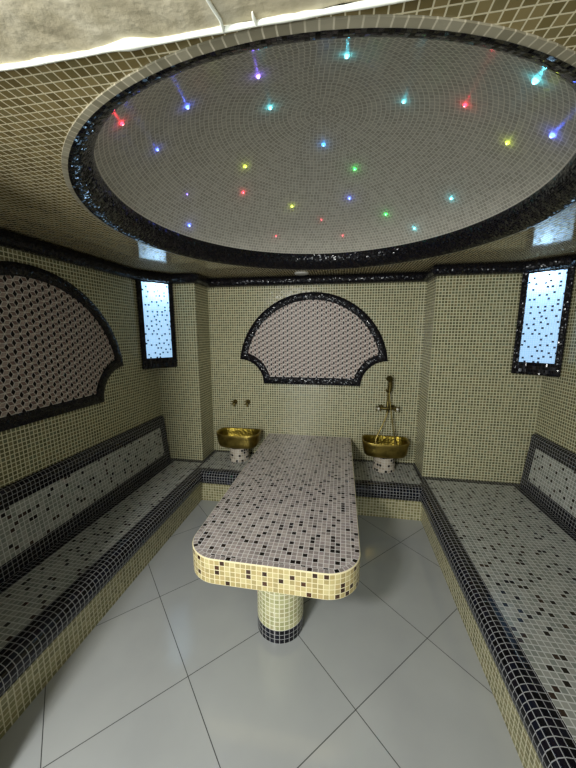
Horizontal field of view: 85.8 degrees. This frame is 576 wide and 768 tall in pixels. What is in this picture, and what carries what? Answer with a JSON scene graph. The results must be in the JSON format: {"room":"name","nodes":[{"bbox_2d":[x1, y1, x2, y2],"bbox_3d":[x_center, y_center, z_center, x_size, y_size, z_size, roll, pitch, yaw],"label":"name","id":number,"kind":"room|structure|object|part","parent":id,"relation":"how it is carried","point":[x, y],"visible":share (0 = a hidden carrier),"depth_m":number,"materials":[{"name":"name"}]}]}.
{"room":"spa","nodes":[
{"label":"spa","id":0,"kind":"room"},
{"bbox_2d":[0,247,161,487],"bbox_3d":[-1.482,0.191,2.070,0.001,2.147,2.183,2,10,10],"label":"wall","id":1,"kind":"structure","parent":0,"point":[132,398],"depth_m":2.32,"materials":[{"name":"beige tile"}]},
{"bbox_2d":[0,261,123,431],"bbox_3d":[-1.499,-0.234,1.834,0.022,0.913,1.484,2,10,10],"label":"panel","id":2,"kind":"object","parent":1,"relation":"attached to","point":[59,353],"visible":1,"depth_m":1.91,"materials":[{"name":"tile"}]},
{"bbox_2d":[135,280,176,368],"bbox_3d":[-1.215,-0.543,2.888,0.212,0.791,0.265,2,10,10],"label":"window","id":3,"kind":"structure","parent":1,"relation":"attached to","point":[155,303],"depth_m":2.88,"materials":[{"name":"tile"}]},
{"bbox_3d":[-1.214,-0.585,2.879,0.150,0.687,0.193,2,10,10],"label":"pane","id":4,"kind":"part","parent":3,"relation":"part of","materials":[{"name":"blue"}]},
{"bbox_2d":[0,0,361,64],"bbox_3d":[-0.019,0.300,0.484,3.624,2.450,0.437,2,10,10],"label":"wall","id":5,"kind":"structure","parent":0,"point":[29,29],"depth_m":0.55,"materials":[{"name":"beige concrete"}]},
{"bbox_2d":[0,0,412,70],"bbox_3d":[-0.146,-0.639,0.525,2.040,0.018,0.099,2,10,10],"label":"trim","id":6,"kind":"structure","parent":5,"relation":"attached to","point":[132,43],"depth_m":0.57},
{"bbox_2d":[159,284,214,459],"bbox_3d":[-1.060,-0.003,3.238,0.429,2.147,0.294,2,10,10],"label":"wall","id":7,"kind":"structure","parent":0,"point":[186,388],"depth_m":3.11,"materials":[{"name":"beige tile"}]},
{"bbox_2d":[0,500,523,767],"bbox_3d":[-0.037,1.526,0.576,3.624,0.001,5.814,2,10,10],"label":"floor","id":8,"kind":"structure","parent":0,"point":[180,671],"depth_m":1.44,"materials":[{"name":"tile"}]},
{"bbox_2d":[0,415,203,738],"bbox_3d":[-1.215,0.878,2.138,0.537,0.769,2.178,2,10,10],"label":"tiled bench","id":9,"kind":"object","parent":8,"relation":"on","point":[76,532],"visible":1,"depth_m":1.85,"materials":[{"name":"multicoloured tile"}]},
{"bbox_3d":[-1.436,0.738,2.097,0.028,0.276,2.068,2,10,10],"label":"backrest","id":10,"kind":"part","parent":9,"relation":"part of","materials":[{"name":"tile"}]},
{"bbox_3d":[-1.197,0.963,2.119,0.296,0.001,2.120,2,10,10],"label":"seat","id":11,"kind":"part","parent":9,"relation":"part of","materials":[{"name":"grey tile"}]},
{"bbox_2d":[192,433,359,643],"bbox_3d":[0.061,0.955,2.384,0.865,0.535,1.874,2,10,10],"label":"table","id":12,"kind":"object","parent":8,"relation":"on","point":[286,530],"visible":1,"depth_m":1.67,"materials":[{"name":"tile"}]},
{"bbox_2d":[197,450,428,520],"bbox_3d":[0.189,0.961,3.045,2.144,0.304,0.552,2,10,10],"label":"tiled ledge","id":13,"kind":"object","parent":8,"relation":"on","point":[396,494],"visible":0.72,"depth_m":2.75,"materials":[{"name":"beige tile"}]},
{"bbox_2d":[216,427,260,461],"bbox_3d":[-0.505,0.629,3.213,0.455,0.298,0.270,2,10,10],"label":"washbasin","id":14,"kind":"object","parent":13,"relation":"on","point":[239,441],"visible":1,"depth_m":3.13,"materials":[{"name":"gold metal"}]},
{"bbox_3d":[-0.505,0.559,3.201,0.455,0.156,0.270,2,10,10],"label":"bowl","id":15,"kind":"part","parent":14,"relation":"part of","materials":[{"name":"gold metal"}]},
{"bbox_2d":[362,435,409,472],"bbox_3d":[0.923,0.668,2.969,0.435,0.298,0.270,2,10,10],"label":"washbasin","id":16,"kind":"object","parent":13,"relation":"on","point":[385,452],"visible":0.98,"depth_m":2.89,"materials":[{"name":"gold metal"}]},
{"bbox_3d":[0.923,0.599,2.957,0.435,0.156,0.270,2,10,10],"label":"bowl","id":17,"kind":"part","parent":16,"relation":"part of","materials":[{"name":"gold metal"}]},
{"bbox_2d":[419,433,575,767],"bbox_3d":[1.425,0.950,1.687,0.944,0.769,2.178,2,10,10],"label":"tiled bench","id":18,"kind":"object","parent":8,"relation":"on","point":[505,553],"visible":1,"depth_m":1.66,"materials":[{"name":"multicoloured tile"}]},
{"bbox_3d":[1.828,0.827,1.539,0.028,0.276,2.068,2,10,10],"label":"backrest","id":19,"kind":"part","parent":18,"relation":"part of","materials":[{"name":"tile"}]},
{"bbox_2d":[0,0,575,277],"bbox_3d":[0.229,-0.845,1.749,3.424,0.001,2.477,2,10,10],"label":"ceiling","id":20,"kind":"structure","parent":0,"point":[39,105],"depth_m":0.97,"materials":[{"name":"beige tile"}]},
{"bbox_2d":[294,272,308,275],"bbox_3d":[0.127,-1.027,2.893,0.136,0.016,0.136,2,10,10],"label":"cap","id":21,"kind":"object","parent":20,"relation":"attached to","point":[295,273],"visible":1,"depth_m":2.86,"materials":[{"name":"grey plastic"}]},
{"bbox_2d":[61,14,575,269],"bbox_3d":[0.172,-0.825,1.635,2.220,0.007,2.220,2,10,10],"label":"trim","id":22,"kind":"structure","parent":20,"relation":"attached to","point":[529,40],"depth_m":0.58,"materials":[{"name":"tile"}]},
{"bbox_2d":[68,1,575,269],"bbox_3d":[0.172,-0.877,1.626,2.186,0.114,2.186,2,10,10],"label":"trim","id":23,"kind":"structure","parent":20,"relation":"attached to","point":[559,193],"depth_m":1.44,"materials":[{"name":"tile"}]},
{"bbox_2d":[208,282,426,462],"bbox_3d":[0.225,0.007,3.165,2.128,2.147,0.001,2,10,10],"label":"wall","id":24,"kind":"structure","parent":0,"point":[397,310],"depth_m":3.15,"materials":[{"name":"beige tile"}]},
{"bbox_2d":[231,399,236,406],"bbox_3d":[-0.574,0.206,3.303,0.052,0.072,0.070,2,10,10],"label":"tap","id":25,"kind":"object","parent":24,"relation":"attached to","point":[234,402],"visible":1,"depth_m":3.29,"materials":[{"name":"gold metal"}]},
{"bbox_2d":[244,399,249,406],"bbox_3d":[-0.432,0.206,3.278,0.052,0.072,0.070,2,10,10],"label":"tap","id":26,"kind":"object","parent":24,"relation":"attached to","point":[247,402],"visible":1,"depth_m":3.27,"materials":[{"name":"gold metal"}]},
{"bbox_2d":[240,292,387,385],"bbox_3d":[0.232,-0.442,3.077,1.484,0.913,0.022,2,10,10],"label":"panel","id":27,"kind":"object","parent":24,"relation":"attached to","point":[306,338],"visible":1,"depth_m":3.08,"materials":[{"name":"tile"}]},
{"bbox_2d":[375,376,399,444],"bbox_3d":[0.966,0.274,2.992,0.234,0.725,0.172,2,10,10],"label":"shower mixer","id":28,"kind":"object","parent":24,"relation":"attached to","point":[389,379],"visible":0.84,"depth_m":2.99,"materials":[{"name":"gold metal"}]},
{"bbox_2d":[94,37,575,253],"bbox_3d":[0.172,-1.143,1.582,2.024,0.425,2.024,2,10,10],"label":"ceiling","id":29,"kind":"structure","parent":0,"point":[409,158],"depth_m":1.53,"materials":[{"name":"grey tile"}]},
{"bbox_2d":[532,78,538,84],"bbox_3d":[0.767,-0.939,0.959,0.020,0.017,0.020,2,10,10],"label":"recessed light","id":30,"kind":"object","parent":29,"relation":"in","point":[534,80],"visible":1,"depth_m":0.96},
{"bbox_2d":[415,274,542,483],"bbox_3d":[1.676,0.071,2.770,0.867,2.147,0.294,2,10,10],"label":"wall","id":31,"kind":"structure","parent":0,"point":[477,418],"depth_m":2.63,"materials":[{"name":"beige tile"}]},
{"bbox_2d":[0,228,575,287],"bbox_3d":[0.229,-0.799,1.756,3.424,0.094,2.477,2,10,10],"label":"trim","id":32,"kind":"structure","parent":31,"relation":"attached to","point":[8,239],"depth_m":2.48,"materials":[{"name":"tile"}]},
{"bbox_2d":[535,272,575,453],"bbox_3d":[1.892,0.283,1.494,0.001,2.147,2.183,2,10,10],"label":"wall","id":33,"kind":"structure","parent":0,"point":[556,417],"depth_m":2.28,"materials":[{"name":"beige tile"}]},
{"bbox_2d":[511,267,575,376],"bbox_3d":[1.939,-0.461,2.373,0.243,0.791,0.218,2,10,10],"label":"window","id":34,"kind":"structure","parent":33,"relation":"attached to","point":[545,295],"depth_m":2.36,"materials":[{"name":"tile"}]},
{"bbox_3d":[1.937,-0.503,2.365,0.174,0.687,0.153,2,10,10],"label":"pane","id":35,"kind":"part","parent":34,"relation":"part of","materials":[{"name":"blue"}]}
]}

